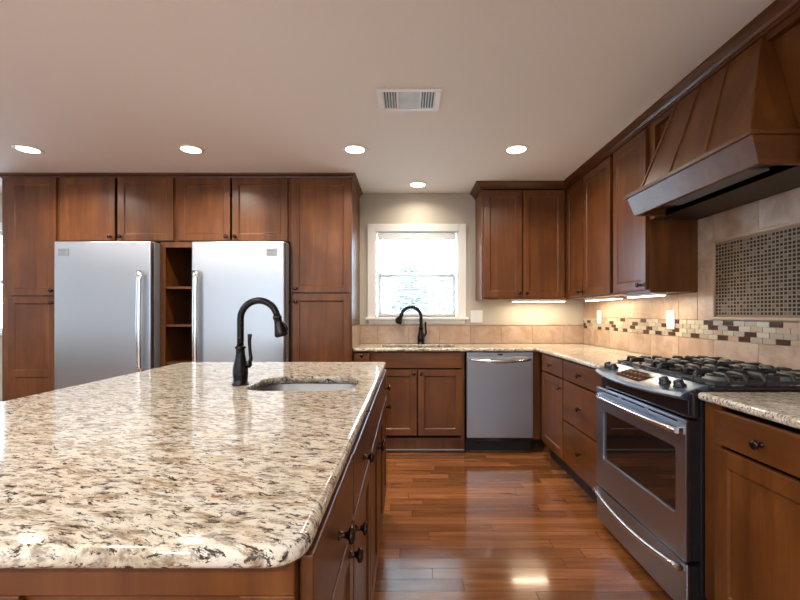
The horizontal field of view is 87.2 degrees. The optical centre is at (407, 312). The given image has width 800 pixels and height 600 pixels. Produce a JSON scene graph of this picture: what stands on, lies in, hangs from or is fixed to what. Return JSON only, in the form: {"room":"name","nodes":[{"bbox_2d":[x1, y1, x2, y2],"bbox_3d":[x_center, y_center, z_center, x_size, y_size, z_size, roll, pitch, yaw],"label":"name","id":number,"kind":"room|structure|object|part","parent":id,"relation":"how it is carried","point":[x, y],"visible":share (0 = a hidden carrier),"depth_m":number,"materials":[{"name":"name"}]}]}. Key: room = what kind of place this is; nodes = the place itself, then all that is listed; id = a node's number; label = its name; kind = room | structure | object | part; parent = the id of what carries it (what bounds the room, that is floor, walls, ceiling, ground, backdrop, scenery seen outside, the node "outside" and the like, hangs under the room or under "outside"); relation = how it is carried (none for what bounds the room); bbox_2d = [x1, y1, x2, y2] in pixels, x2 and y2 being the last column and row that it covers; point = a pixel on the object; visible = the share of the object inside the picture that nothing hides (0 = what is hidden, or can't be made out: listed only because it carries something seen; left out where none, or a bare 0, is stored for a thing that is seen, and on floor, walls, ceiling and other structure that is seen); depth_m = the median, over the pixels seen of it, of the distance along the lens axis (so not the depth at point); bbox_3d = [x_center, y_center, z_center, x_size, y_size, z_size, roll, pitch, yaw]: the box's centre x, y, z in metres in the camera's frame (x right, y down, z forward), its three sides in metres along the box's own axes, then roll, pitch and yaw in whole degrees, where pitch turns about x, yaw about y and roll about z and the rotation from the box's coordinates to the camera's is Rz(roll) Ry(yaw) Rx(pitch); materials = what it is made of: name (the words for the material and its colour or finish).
{"room":"kitchen","nodes":[
{"label":"kitchen","id":0,"kind":"room"},
{"bbox_2d":[0,193,583,435],"bbox_3d":[-2.433,0.015,4.200,8.335,2.390,0.120,0,0,0],"label":"wall","id":1,"kind":"structure","parent":0,"point":[375,208],"depth_m":4.14,"materials":[{"name":"beige paint"}]},
{"bbox_2d":[0,222,1,335],"bbox_3d":[-4.560,-0.315,4.165,1.410,1.150,0.150,0,0,0],"label":"window","id":2,"kind":"structure","parent":1,"relation":"in","point":[0,222],"depth_m":4.12,"materials":[{"name":"white paint"}]},
{"bbox_2d":[59,178,191,249],"bbox_3d":[-2.463,-0.878,3.822,0.995,0.548,0.631,0,0,0],"label":"upper cabinet","id":3,"kind":"object","parent":1,"relation":"attached to","point":[90,209],"visible":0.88,"depth_m":3.55,"materials":[{"name":"brown wood"}]},
{"bbox_3d":[-2.702,-0.875,3.549,0.460,0.530,0.020,0,0,0],"label":"door","id":4,"kind":"part","parent":3,"relation":"part of","materials":[{"name":"brown wood"}]},
{"bbox_3d":[-2.215,-0.875,3.549,0.469,0.530,0.020,0,0,0],"label":"door","id":5,"kind":"part","parent":3,"relation":"part of","materials":[{"name":"brown wood"}]},
{"bbox_2d":[176,178,290,244],"bbox_3d":[-1.480,-0.878,3.822,0.969,0.548,0.631,0,0,0],"label":"upper cabinet","id":6,"kind":"object","parent":1,"relation":"attached to","point":[207,209],"visible":0.86,"depth_m":3.55,"materials":[{"name":"brown wood"}]},
{"bbox_3d":[-1.719,-0.875,3.549,0.438,0.530,0.020,0,0,0],"label":"door","id":7,"kind":"part","parent":6,"relation":"part of","materials":[{"name":"brown wood"}]},
{"bbox_3d":[-1.249,-0.875,3.549,0.468,0.530,0.020,0,0,0],"label":"door","id":8,"kind":"part","parent":6,"relation":"part of","materials":[{"name":"brown wood"}]},
{"bbox_2d":[365,224,468,323],"bbox_3d":[0.087,-0.385,4.168,1.005,0.980,0.165,0,0,0],"label":"window","id":9,"kind":"structure","parent":1,"relation":"in","point":[459,230],"depth_m":4.12,"materials":[{"name":"white paint"}]},
{"bbox_2d":[377,234,455,314],"bbox_3d":[0.085,-0.380,4.158,0.776,0.804,0.040,0,0,0],"label":"window blind","id":10,"kind":"object","parent":9,"relation":"attached to","point":[381,237],"visible":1,"depth_m":4.14,"materials":[{"name":"white paint"}]},
{"bbox_3d":[0.085,0.013,4.160,0.772,0.017,0.032,0,0,0],"label":"rail","id":11,"kind":"part","parent":10,"relation":"part of","materials":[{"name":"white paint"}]},
{"bbox_3d":[0.085,-0.572,4.233,0.776,0.433,0.030,0,0,0],"label":"sash","id":12,"kind":"part","parent":9,"relation":"part of","materials":[{"name":"white paint"}]},
{"bbox_3d":[0.085,-0.177,4.200,0.776,0.425,0.030,0,0,0],"label":"sash","id":13,"kind":"part","parent":9,"relation":"part of","materials":[{"name":"white paint"}]},
{"bbox_3d":[0.087,0.052,4.168,1.005,0.025,0.165,0,0,0],"label":"sill","id":14,"kind":"part","parent":9,"relation":"part of","materials":[{"name":"white paint"}]},
{"bbox_2d":[352,324,583,347],"bbox_3d":[0.629,0.205,3.849,2.207,0.188,0.579,0,0,0],"label":"tile backsplash","id":15,"kind":"structure","parent":1,"relation":"attached to","point":[362,333],"depth_m":4.13,"materials":[{"name":"beige tile"}]},
{"bbox_2d":[471,310,482,322],"bbox_3d":[0.675,0.035,4.135,0.118,0.120,0.009,0,0,0],"label":"switch plate","id":16,"kind":"object","parent":1,"relation":"attached to","point":[476,315],"visible":1,"depth_m":4.13,"materials":[{"name":"white plastic"}]},
{"bbox_2d":[476,189,583,299],"bbox_3d":[1.199,-0.638,3.942,1.068,1.027,0.391,0,0,0],"label":"upper cabinet","id":17,"kind":"object","parent":1,"relation":"attached to","point":[521,233],"visible":0.83,"depth_m":3.79,"materials":[{"name":"brown wood"}]},
{"bbox_3d":[0.856,-0.623,3.789,0.346,0.965,0.020,0,0,0],"label":"door","id":18,"kind":"part","parent":17,"relation":"part of","materials":[{"name":"brown wood"}]},
{"bbox_2d":[511,300,565,301],"bbox_3d":[1.230,-0.114,3.965,0.500,0.020,0.070,0,0,0],"label":"light bar","id":19,"kind":"object","parent":17,"relation":"attached to","point":[511,300],"visible":0.78,"depth_m":3.94,"materials":[{"name":"white paint"}]},
{"bbox_2d":[513,301,564,301],"bbox_3d":[1.230,-0.106,3.965,0.480,0.004,0.054,0,0,0],"label":"diffuser","id":20,"kind":"object","parent":19,"relation":"attached to","point":[513,301],"depth_m":3.94,"materials":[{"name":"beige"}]},
{"bbox_3d":[1.224,-0.623,3.789,0.371,0.965,0.020,0,0,0],"label":"door","id":21,"kind":"part","parent":17,"relation":"part of","materials":[{"name":"brown wood"}]},
{"bbox_2d":[470,0,799,198],"bbox_3d":[1.025,-1.149,2.719,0.830,0.062,2.838,0,0,0],"label":"crown molding","id":22,"kind":"structure","parent":17,"relation":"attached to","point":[778,11],"depth_m":2.17,"materials":[{"name":"brown wood"}]},
{"bbox_2d":[0,0,774,192],"bbox_3d":[-2.433,-1.230,0.370,8.535,0.100,7.740,0,0,0],"label":"ceiling","id":23,"kind":"structure","parent":0,"point":[96,86],"depth_m":2.11,"materials":[{"name":"white paint"}]},
{"bbox_2d":[11,144,44,154],"bbox_3d":[-2.740,-1.177,3.030,0.184,0.004,0.184,0,0,0],"label":"recessed light","id":24,"kind":"object","parent":23,"relation":"in","point":[22,148],"visible":1,"depth_m":3.02,"materials":[{"name":"white paint"}]},
{"bbox_2d":[177,144,204,154],"bbox_3d":[-1.565,-1.177,3.030,0.184,0.004,0.184,0,0,0],"label":"recessed light","id":25,"kind":"object","parent":23,"relation":"in","point":[190,149],"visible":1,"depth_m":3.02,"materials":[{"name":"white paint"}]},
{"bbox_2d":[342,144,367,154],"bbox_3d":[-0.383,-1.177,3.030,0.184,0.004,0.184,0,0,0],"label":"recessed light","id":26,"kind":"object","parent":23,"relation":"in","point":[354,149],"visible":1,"depth_m":3.02,"materials":[{"name":"white paint"}]},
{"bbox_2d":[376,88,441,110],"bbox_3d":[0.005,-1.176,2.320,0.344,0.008,0.236,0,0,0],"label":"ceiling vent","id":27,"kind":"object","parent":23,"relation":"in","point":[389,99],"visible":1,"depth_m":2.31,"materials":[{"name":"white metal"}]},
{"bbox_2d":[408,182,427,187],"bbox_3d":[0.090,-1.177,3.860,0.184,0.004,0.184,0,0,0],"label":"recessed light","id":28,"kind":"object","parent":23,"relation":"in","point":[412,184],"visible":1,"depth_m":3.85,"materials":[{"name":"white paint"}]},
{"bbox_2d":[503,144,529,154],"bbox_3d":[0.782,-1.177,3.030,0.184,0.004,0.184,0,0,0],"label":"recessed light","id":29,"kind":"object","parent":23,"relation":"in","point":[519,148],"visible":1,"depth_m":3.02,"materials":[{"name":"white paint"}]},
{"bbox_2d":[373,436,672,599],"bbox_3d":[-2.433,1.260,0.370,8.535,0.100,7.740,0,0,0],"label":"floor","id":30,"kind":"structure","parent":0,"point":[468,525],"depth_m":2.28,"materials":[{"name":"brown wood"}]},
{"bbox_2d":[2,178,58,401],"bbox_3d":[-3.201,0.029,3.822,0.478,2.362,0.631,0,0,0],"label":"pantry cabinet","id":31,"kind":"object","parent":30,"relation":"on","point":[30,206],"visible":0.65,"depth_m":3.55,"materials":[{"name":"brown wood"}]},
{"bbox_3d":[-3.172,0.472,3.549,0.404,1.216,0.020,0,0,0],"label":"door","id":32,"kind":"part","parent":31,"relation":"part of","materials":[{"name":"brown wood"}]},
{"bbox_3d":[-3.172,-0.644,3.549,0.404,0.992,0.020,0,0,0],"label":"door","id":33,"kind":"part","parent":31,"relation":"part of","materials":[{"name":"brown wood"}]},
{"bbox_3d":[-3.172,-0.140,3.569,0.385,0.060,0.018,0,0,0],"label":"rail","id":34,"kind":"part","parent":31,"relation":"part of","materials":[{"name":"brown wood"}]},
{"bbox_2d":[0,173,362,196],"bbox_3d":[-1.958,-1.160,3.833,3.029,0.040,0.610,0,0,0],"label":"crown molding","id":35,"kind":"structure","parent":31,"relation":"attached to","point":[353,176],"depth_m":3.54,"materials":[{"name":"brown wood"}]},
{"bbox_2d":[55,241,159,389],"bbox_3d":[-2.490,0.310,3.734,0.786,1.800,0.773,0,0,0],"label":"refrigerator","id":36,"kind":"object","parent":30,"relation":"on","point":[107,293],"visible":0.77,"depth_m":3.42,"materials":[{"name":"grey metal"}]},
{"bbox_3d":[-2.159,0.075,3.364,0.042,0.831,0.034,0,0,0],"label":"handle","id":37,"kind":"part","parent":36,"relation":"part of","materials":[{"name":"silver metal"}]},
{"bbox_2d":[160,242,191,366],"bbox_3d":[-1.930,0.303,3.846,0.330,1.813,0.584,0,0,0],"label":"shelf unit","id":38,"kind":"object","parent":30,"relation":"on","point":[175,259],"visible":0.26,"depth_m":3.72,"materials":[{"name":"brown wood"}]},
{"bbox_3d":[-2.074,0.304,3.557,0.042,1.812,0.006,0,0,0],"label":"frame","id":39,"kind":"part","parent":38,"relation":"part of","materials":[{"name":"brown wood"}]},
{"bbox_3d":[-1.909,-0.579,3.563,0.288,0.047,0.018,0,0,0],"label":"rail","id":40,"kind":"part","parent":38,"relation":"part of","materials":[{"name":"brown wood"}]},
{"bbox_3d":[-1.930,-0.215,3.845,0.288,0.019,0.545,0,0,0],"label":"shelf","id":41,"kind":"part","parent":38,"relation":"part of","materials":[{"name":"brown wood"}]},
{"bbox_3d":[-1.930,0.107,3.845,0.288,0.019,0.545,0,0,0],"label":"shelf","id":42,"kind":"part","parent":38,"relation":"part of","materials":[{"name":"brown wood"}]},
{"bbox_3d":[-1.930,0.429,3.845,0.288,0.019,0.545,0,0,0],"label":"shelf","id":43,"kind":"part","parent":38,"relation":"part of","materials":[{"name":"brown wood"}]},
{"bbox_2d":[0,369,390,599],"bbox_3d":[-0.685,0.770,1.562,1.173,0.879,1.997,0,0,0],"label":"base cabinet","id":44,"kind":"object","parent":30,"relation":"on","point":[341,560],"visible":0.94,"depth_m":0.59,"materials":[{"name":"brown wood"}]},
{"bbox_3d":[-0.712,0.721,0.569,1.120,0.779,0.012,0,0,0],"label":"panel","id":45,"kind":"part","parent":44,"relation":"part of","materials":[{"name":"brown wood"}]},
{"bbox_2d":[0,362,385,567],"bbox_3d":[-0.759,0.315,1.562,1.252,0.030,2.057,0,0,0],"label":"countertop","id":46,"kind":"structure","parent":44,"relation":"on","point":[179,465],"depth_m":0.82,"materials":[{"name":"stone"}]},
{"bbox_2d":[231,297,287,385],"bbox_3d":[-0.617,0.117,1.755,0.236,0.366,0.070,0,0,0],"label":"faucet","id":47,"kind":"object","parent":46,"relation":"on","point":[241,365],"visible":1,"depth_m":1.74,"materials":[{"name":"black metal"}]},
{"bbox_3d":[-0.659,0.152,1.755,0.022,0.130,0.019,0,0,0],"label":"handle","id":48,"kind":"part","parent":47,"relation":"part of","materials":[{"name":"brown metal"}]},
{"bbox_3d":[-0.624,0.040,1.755,0.181,0.211,0.028,0,0,0],"label":"spout","id":49,"kind":"part","parent":47,"relation":"part of","materials":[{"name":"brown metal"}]},
{"bbox_2d":[254,383,356,390],"bbox_3d":[-0.435,0.426,1.800,0.488,0.190,0.408,0,0,0],"label":"sink","id":50,"kind":"object","parent":46,"relation":"in","point":[281,386],"visible":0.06,"depth_m":1.98,"materials":[{"name":"grey metal"}]},
{"bbox_3d":[-0.141,0.412,0.794,0.020,0.152,0.422,0,0,0],"label":"drawer","id":51,"kind":"part","parent":44,"relation":"part of","materials":[{"name":"brown wood"}]},
{"bbox_3d":[-0.141,0.791,0.794,0.020,0.578,0.422,0,0,0],"label":"door","id":52,"kind":"part","parent":44,"relation":"part of","materials":[{"name":"brown wood"}]},
{"bbox_3d":[-0.115,0.420,0.794,0.032,0.033,0.033,0,0,0],"label":"knob","id":53,"kind":"part","parent":44,"relation":"part of","materials":[{"name":"brown metal"}]},
{"bbox_3d":[-0.115,0.538,0.935,0.032,0.033,0.033,0,0,0],"label":"knob","id":54,"kind":"part","parent":44,"relation":"part of","materials":[{"name":"brown metal"}]},
{"bbox_3d":[-0.141,0.415,1.238,0.020,0.146,0.437,0,0,0],"label":"drawer","id":55,"kind":"part","parent":44,"relation":"part of","materials":[{"name":"brown wood"}]},
{"bbox_3d":[-0.141,0.791,1.238,0.020,0.578,0.437,0,0,0],"label":"door","id":56,"kind":"part","parent":44,"relation":"part of","materials":[{"name":"brown wood"}]},
{"bbox_3d":[-0.115,0.538,1.050,0.032,0.033,0.033,0,0,0],"label":"knob","id":57,"kind":"part","parent":44,"relation":"part of","materials":[{"name":"brown metal"}]},
{"bbox_3d":[-0.115,0.425,1.238,0.032,0.033,0.033,0,0,0],"label":"knob","id":58,"kind":"part","parent":44,"relation":"part of","materials":[{"name":"brown metal"}]},
{"bbox_3d":[-0.141,0.791,1.656,0.020,0.578,0.362,0,0,0],"label":"door","id":59,"kind":"part","parent":44,"relation":"part of","materials":[{"name":"brown wood"}]},
{"bbox_3d":[-0.141,0.791,2.024,0.020,0.578,0.362,0,0,0],"label":"door","id":60,"kind":"part","parent":44,"relation":"part of","materials":[{"name":"brown wood"}]},
{"bbox_3d":[-0.115,0.580,1.807,0.032,0.033,0.033,0,0,0],"label":"knob","id":61,"kind":"part","parent":44,"relation":"part of","materials":[{"name":"brown metal"}]},
{"bbox_3d":[-0.141,0.415,2.385,0.020,0.146,0.330,0,0,0],"label":"drawer","id":62,"kind":"part","parent":44,"relation":"part of","materials":[{"name":"brown wood"}]},
{"bbox_3d":[-0.141,0.791,2.385,0.020,0.578,0.330,0,0,0],"label":"door","id":63,"kind":"part","parent":44,"relation":"part of","materials":[{"name":"brown wood"}]},
{"bbox_2d":[192,241,290,361],"bbox_3d":[-1.385,0.310,3.734,0.755,1.800,0.773,0,0,0],"label":"refrigerator","id":64,"kind":"object","parent":30,"relation":"on","point":[225,274],"visible":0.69,"depth_m":3.42,"materials":[{"name":"grey metal"}]},
{"bbox_3d":[-1.707,0.075,3.364,0.042,0.831,0.034,0,0,0],"label":"handle","id":65,"kind":"part","parent":64,"relation":"part of","materials":[{"name":"silver metal"}]},
{"bbox_2d":[291,178,359,361],"bbox_3d":[-0.736,0.029,3.822,0.519,2.362,0.631,0,0,0],"label":"pantry cabinet","id":66,"kind":"object","parent":30,"relation":"on","point":[325,212],"visible":0.7,"depth_m":3.55,"materials":[{"name":"brown wood"}]},
{"bbox_3d":[-0.735,-0.165,3.569,0.460,0.050,0.018,0,0,0],"label":"rail","id":67,"kind":"part","parent":66,"relation":"part of","materials":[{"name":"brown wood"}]},
{"bbox_3d":[-0.731,0.461,3.549,0.484,1.239,0.020,0,0,0],"label":"door","id":68,"kind":"part","parent":66,"relation":"part of","materials":[{"name":"brown wood"}]},
{"bbox_3d":[-0.731,-0.656,3.549,0.484,0.967,0.020,0,0,0],"label":"door","id":69,"kind":"part","parent":66,"relation":"part of","materials":[{"name":"brown wood"}]},
{"bbox_3d":[-0.478,-0.021,3.849,0.004,2.262,0.578,0,0,0],"label":"panel","id":70,"kind":"part","parent":66,"relation":"part of","materials":[{"name":"brown wood"}]},
{"bbox_2d":[353,351,370,361],"bbox_3d":[-0.399,0.770,3.860,0.150,0.879,0.556,0,0,0],"label":"base cabinet","id":71,"kind":"object","parent":30,"relation":"on","point":[358,356],"visible":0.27,"depth_m":3.61,"materials":[{"name":"brown wood"}]},
{"bbox_2d":[371,351,464,452],"bbox_3d":[0.083,0.770,3.860,0.812,0.879,0.556,0,0,0],"label":"base cabinet","id":72,"kind":"object","parent":30,"relation":"on","point":[426,414],"visible":0.79,"depth_m":3.62,"materials":[{"name":"brown wood"}]},
{"bbox_3d":[-0.115,0.771,3.624,0.381,0.567,0.020,0,0,0],"label":"door","id":73,"kind":"part","parent":72,"relation":"part of","materials":[{"name":"brown wood"}]},
{"bbox_3d":[0.083,1.183,3.631,0.812,0.010,0.016,0,0,0],"label":"plinth moulding","id":74,"kind":"part","parent":72,"relation":"part of","materials":[{"name":"brown wood"}]},
{"bbox_3d":[0.278,0.771,3.624,0.383,0.567,0.020,0,0,0],"label":"door","id":75,"kind":"part","parent":72,"relation":"part of","materials":[{"name":"brown wood"}]},
{"bbox_2d":[353,344,651,368],"bbox_3d":[0.630,0.315,3.270,2.206,0.030,1.736,0,0,0],"label":"countertop","id":76,"kind":"structure","parent":72,"relation":"on","point":[588,355],"depth_m":3.60,"materials":[{"name":"stone"}]},
{"bbox_2d":[395,305,426,343],"bbox_3d":[0.029,0.114,4.050,0.308,0.373,0.080,0,0,0],"label":"faucet","id":77,"kind":"object","parent":76,"relation":"on","point":[421,336],"visible":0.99,"depth_m":4.04,"materials":[{"name":"black metal"}]},
{"bbox_3d":[0.032,0.036,4.050,0.217,0.218,0.032,0,0,0],"label":"spout","id":78,"kind":"part","parent":77,"relation":"part of","materials":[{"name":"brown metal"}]},
{"bbox_2d":[382,351,454,372],"bbox_3d":[0.092,0.431,3.840,0.703,0.200,0.368,0,0,0],"label":"sink","id":79,"kind":"object","parent":76,"relation":"in","point":[382,351],"visible":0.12,"depth_m":3.68,"materials":[{"name":"brown wood"}]},
{"bbox_2d":[464,351,532,450],"bbox_3d":[0.787,0.773,3.829,0.573,0.874,0.582,0,0,0],"label":"dishwasher","id":80,"kind":"object","parent":30,"relation":"on","point":[498,385],"visible":0.98,"depth_m":3.59,"materials":[{"name":"grey metal"}]},
{"bbox_3d":[0.787,0.407,3.567,0.527,0.038,0.057,0,0,0],"label":"handle","id":81,"kind":"part","parent":80,"relation":"part of","materials":[{"name":"silver metal"}]},
{"bbox_2d":[531,351,539,438],"bbox_3d":[1.109,0.711,3.873,0.059,0.759,0.504,0,0,0],"label":"end panel","id":82,"kind":"object","parent":30,"relation":"on","point":[536,355],"visible":0.36,"depth_m":3.62,"materials":[{"name":"brown wood"}]},
{"bbox_2d":[542,353,573,479],"bbox_3d":[1.410,0.770,3.292,0.646,0.879,0.505,0,0,0],"label":"base cabinet","id":83,"kind":"object","parent":30,"relation":"on","point":[552,366],"visible":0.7,"depth_m":3.25,"materials":[{"name":"brown wood"}]},
{"bbox_3d":[1.129,0.407,3.283,0.020,0.131,0.471,0,0,0],"label":"drawer","id":84,"kind":"part","parent":83,"relation":"part of","materials":[{"name":"brown wood"}]},
{"bbox_3d":[1.129,0.774,3.283,0.020,0.572,0.471,0,0,0],"label":"door","id":85,"kind":"part","parent":83,"relation":"part of","materials":[{"name":"brown wood"}]},
{"bbox_2d":[563,360,603,502],"bbox_3d":[1.410,0.770,2.721,0.646,0.879,0.633,0,0,0],"label":"base cabinet","id":86,"kind":"object","parent":30,"relation":"on","point":[581,382],"visible":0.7,"depth_m":2.73,"materials":[{"name":"brown wood"}]},
{"bbox_3d":[1.129,0.625,2.727,0.020,0.277,0.603,0,0,0],"label":"drawer","id":87,"kind":"part","parent":86,"relation":"part of","materials":[{"name":"brown wood"}]},
{"bbox_3d":[1.129,0.918,2.727,0.020,0.284,0.603,0,0,0],"label":"drawer","id":88,"kind":"part","parent":86,"relation":"part of","materials":[{"name":"brown wood"}]},
{"bbox_3d":[1.129,0.407,2.727,0.020,0.131,0.603,0,0,0],"label":"drawer","id":89,"kind":"part","parent":86,"relation":"part of","materials":[{"name":"brown wood"}]},
{"bbox_2d":[593,355,799,599],"bbox_3d":[1.368,0.723,2.003,0.695,0.974,0.794,0,0,0],"label":"range","id":90,"kind":"object","parent":30,"relation":"on","point":[649,491],"visible":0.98,"depth_m":1.81,"materials":[{"name":"grey metal"}]},
{"bbox_3d":[1.115,0.288,2.335,0.048,0.037,0.050,0,0,0],"label":"knob","id":91,"kind":"part","parent":90,"relation":"part of","materials":[{"name":"black plastic"}]},
{"bbox_3d":[1.109,0.289,2.262,0.048,0.037,0.050,0,0,0],"label":"knob","id":92,"kind":"part","parent":90,"relation":"part of","materials":[{"name":"black plastic"}]},
{"bbox_3d":[1.048,1.003,2.003,0.049,0.044,0.750,0,0,0],"label":"handle","id":93,"kind":"part","parent":90,"relation":"part of","materials":[{"name":"silver metal"}]},
{"bbox_3d":[1.045,0.458,1.986,0.050,0.026,0.719,0,0,0],"label":"handle","id":94,"kind":"part","parent":90,"relation":"part of","materials":[{"name":"silver metal"}]},
{"bbox_3d":[1.079,0.690,2.003,0.018,0.550,0.770,0,0,0],"label":"oven door","id":95,"kind":"part","parent":90,"relation":"part of","materials":[{"name":"silver metal"}]},
{"bbox_3d":[1.081,1.068,2.003,0.018,0.188,0.770,0,0,0],"label":"storage drawer","id":96,"kind":"part","parent":90,"relation":"part of","materials":[{"name":"silver metal"}]},
{"bbox_3d":[1.103,0.319,2.019,0.164,0.071,0.746,0,0,0],"label":"control panel","id":97,"kind":"part","parent":90,"relation":"part of","materials":[{"name":"silver metal"}]},
{"bbox_3d":[1.106,0.289,1.812,0.048,0.037,0.050,0,0,0],"label":"knob","id":98,"kind":"part","parent":90,"relation":"part of","materials":[{"name":"black plastic"}]},
{"bbox_3d":[1.113,0.288,1.722,0.048,0.037,0.050,0,0,0],"label":"knob","id":99,"kind":"part","parent":90,"relation":"part of","materials":[{"name":"black plastic"}]},
{"bbox_2d":[616,355,799,390],"bbox_3d":[1.445,0.266,2.003,0.540,0.062,0.794,0,0,0],"label":"cooktop","id":100,"kind":"object","parent":90,"relation":"in","point":[723,374],"depth_m":1.81,"materials":[{"name":"black metal"}]},
{"bbox_2d":[705,401,799,599],"bbox_3d":[1.410,0.770,1.352,0.646,0.879,0.520,0,0,0],"label":"base cabinet","id":101,"kind":"object","parent":30,"relation":"on","point":[752,463],"visible":0.91,"depth_m":1.38,"materials":[{"name":"brown wood"}]},
{"bbox_2d":[698,392,799,428],"bbox_3d":[1.417,0.315,1.346,0.633,0.030,0.522,0,0,0],"label":"countertop","id":102,"kind":"structure","parent":101,"relation":"on","point":[779,407],"depth_m":1.41,"materials":[{"name":"stone"}]},
{"bbox_3d":[1.103,0.417,1.329,0.032,0.033,0.033,0,0,0],"label":"knob","id":103,"kind":"part","parent":101,"relation":"part of","materials":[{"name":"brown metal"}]},
{"bbox_3d":[1.129,0.411,1.329,0.020,0.123,0.410,0,0,0],"label":"drawer","id":104,"kind":"part","parent":101,"relation":"part of","materials":[{"name":"brown wood"}]},
{"bbox_3d":[1.129,0.773,1.329,0.020,0.574,0.410,0,0,0],"label":"door","id":105,"kind":"part","parent":101,"relation":"part of","materials":[{"name":"brown wood"}]},
{"bbox_2d":[589,187,799,355],"bbox_3d":[1.795,0.015,0.430,0.120,2.390,7.660,0,0,0],"label":"wall","id":106,"kind":"structure","parent":0,"point":[798,187],"depth_m":2.40,"materials":[{"name":"beige paint"}]},
{"bbox_2d":[566,177,590,298],"bbox_3d":[1.560,-0.638,3.595,0.346,1.027,0.365,0,0,0],"label":"upper cabinet","id":107,"kind":"object","parent":106,"relation":"attached to","point":[574,194],"visible":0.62,"depth_m":3.60,"materials":[{"name":"brown wood"}]},
{"bbox_3d":[1.429,-0.623,3.595,0.020,0.965,0.343,0,0,0],"label":"door","id":108,"kind":"part","parent":107,"relation":"part of","materials":[{"name":"brown wood"}]},
{"bbox_2d":[584,297,623,300],"bbox_3d":[1.595,-0.114,3.445,0.070,0.020,0.550,0,0,0],"label":"light bar","id":109,"kind":"object","parent":107,"relation":"attached to","point":[603,298],"visible":0.98,"depth_m":3.34,"materials":[{"name":"white paint"}]},
{"bbox_2d":[580,154,624,297],"bbox_3d":[1.560,-0.638,3.171,0.346,1.027,0.482,0,0,0],"label":"upper cabinet","id":110,"kind":"object","parent":106,"relation":"attached to","point":[598,183],"visible":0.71,"depth_m":3.18,"materials":[{"name":"brown wood"}]},
{"bbox_3d":[1.429,-0.623,3.180,0.020,0.965,0.447,0,0,0],"label":"door","id":111,"kind":"part","parent":110,"relation":"part of","materials":[{"name":"brown wood"}]},
{"bbox_2d":[613,125,698,294],"bbox_3d":[1.560,-0.638,2.715,0.346,1.027,0.428,0,0,0],"label":"upper cabinet","id":112,"kind":"object","parent":106,"relation":"attached to","point":[650,256],"visible":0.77,"depth_m":2.53,"materials":[{"name":"brown wood"}]},
{"bbox_3d":[1.429,-0.623,2.710,0.020,0.965,0.398,0,0,0],"label":"door","id":113,"kind":"part","parent":112,"relation":"part of","materials":[{"name":"brown wood"}]},
{"bbox_2d":[625,293,666,297],"bbox_3d":[1.535,-0.114,2.720,0.070,0.020,0.360,0,0,0],"label":"light bar","id":114,"kind":"object","parent":112,"relation":"attached to","point":[644,294],"visible":0.99,"depth_m":2.65,"materials":[{"name":"white paint"}]},
{"bbox_2d":[627,295,664,297],"bbox_3d":[1.535,-0.106,2.720,0.054,0.004,0.340,0,0,0],"label":"diffuser","id":115,"kind":"object","parent":114,"relation":"attached to","point":[628,296],"depth_m":2.72,"materials":[{"name":"beige plastic"}]},
{"bbox_2d":[583,188,799,377],"bbox_3d":[1.724,-0.128,2.287,0.019,0.853,3.674,0,0,0],"label":"tile backsplash","id":116,"kind":"structure","parent":106,"relation":"attached to","point":[745,307],"depth_m":2.22,"materials":[{"name":"beige tile"}]},
{"bbox_2d":[597,310,600,323],"bbox_3d":[1.718,0.035,3.780,0.008,0.118,0.075,0,0,0],"label":"outlet plate","id":117,"kind":"object","parent":116,"relation":"attached to","point":[598,311],"visible":1,"depth_m":3.77,"materials":[{"name":"white plastic"}]},
{"bbox_2d":[667,311,674,328],"bbox_3d":[1.718,0.045,2.750,0.008,0.120,0.078,0,0,0],"label":"outlet plate","id":118,"kind":"object","parent":116,"relation":"attached to","point":[670,314],"visible":1,"depth_m":2.74,"materials":[{"name":"white plastic"}]},
{"bbox_3d":[1.723,-0.185,1.982,0.016,0.446,0.780,0,0,0],"label":"mosaic frame","id":119,"kind":"part","parent":116,"relation":"part of","materials":[{"name":"beige tile"}]},
{"bbox_2d":[624,9,799,219],"bbox_3d":[1.492,-0.854,1.899,0.483,0.597,1.199,0,0,0],"label":"range hood","id":120,"kind":"object","parent":106,"relation":"attached to","point":[733,141],"visible":0.97,"depth_m":1.79,"materials":[{"name":"stained wood"},{"name":"dark wood"},{"name":"brushed steel"}]},
{"bbox_3d":[1.455,-1.121,1.994,0.030,0.062,0.917,0,0,0],"label":"rail","id":121,"kind":"part","parent":120,"relation":"part of","materials":[{"name":"brown wood"}]},
{"bbox_3d":[1.601,-0.866,1.899,0.263,0.572,1.199,0,0,0],"label":"panel","id":122,"kind":"part","parent":120,"relation":"part of","materials":[{"name":"brown wood"}]},
{"label":"outside","id":123,"kind":"structure","parent":0,"visible":0},
{"bbox_3d":[0.000,1.810,32.220,60.000,0.200,55.560,0,0,0],"label":"ground","id":124,"kind":"structure","parent":123,"visible":0},
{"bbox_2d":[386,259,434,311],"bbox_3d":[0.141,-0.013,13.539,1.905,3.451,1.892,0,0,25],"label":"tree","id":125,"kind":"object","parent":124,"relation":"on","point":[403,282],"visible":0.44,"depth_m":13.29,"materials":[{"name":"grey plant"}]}
]}

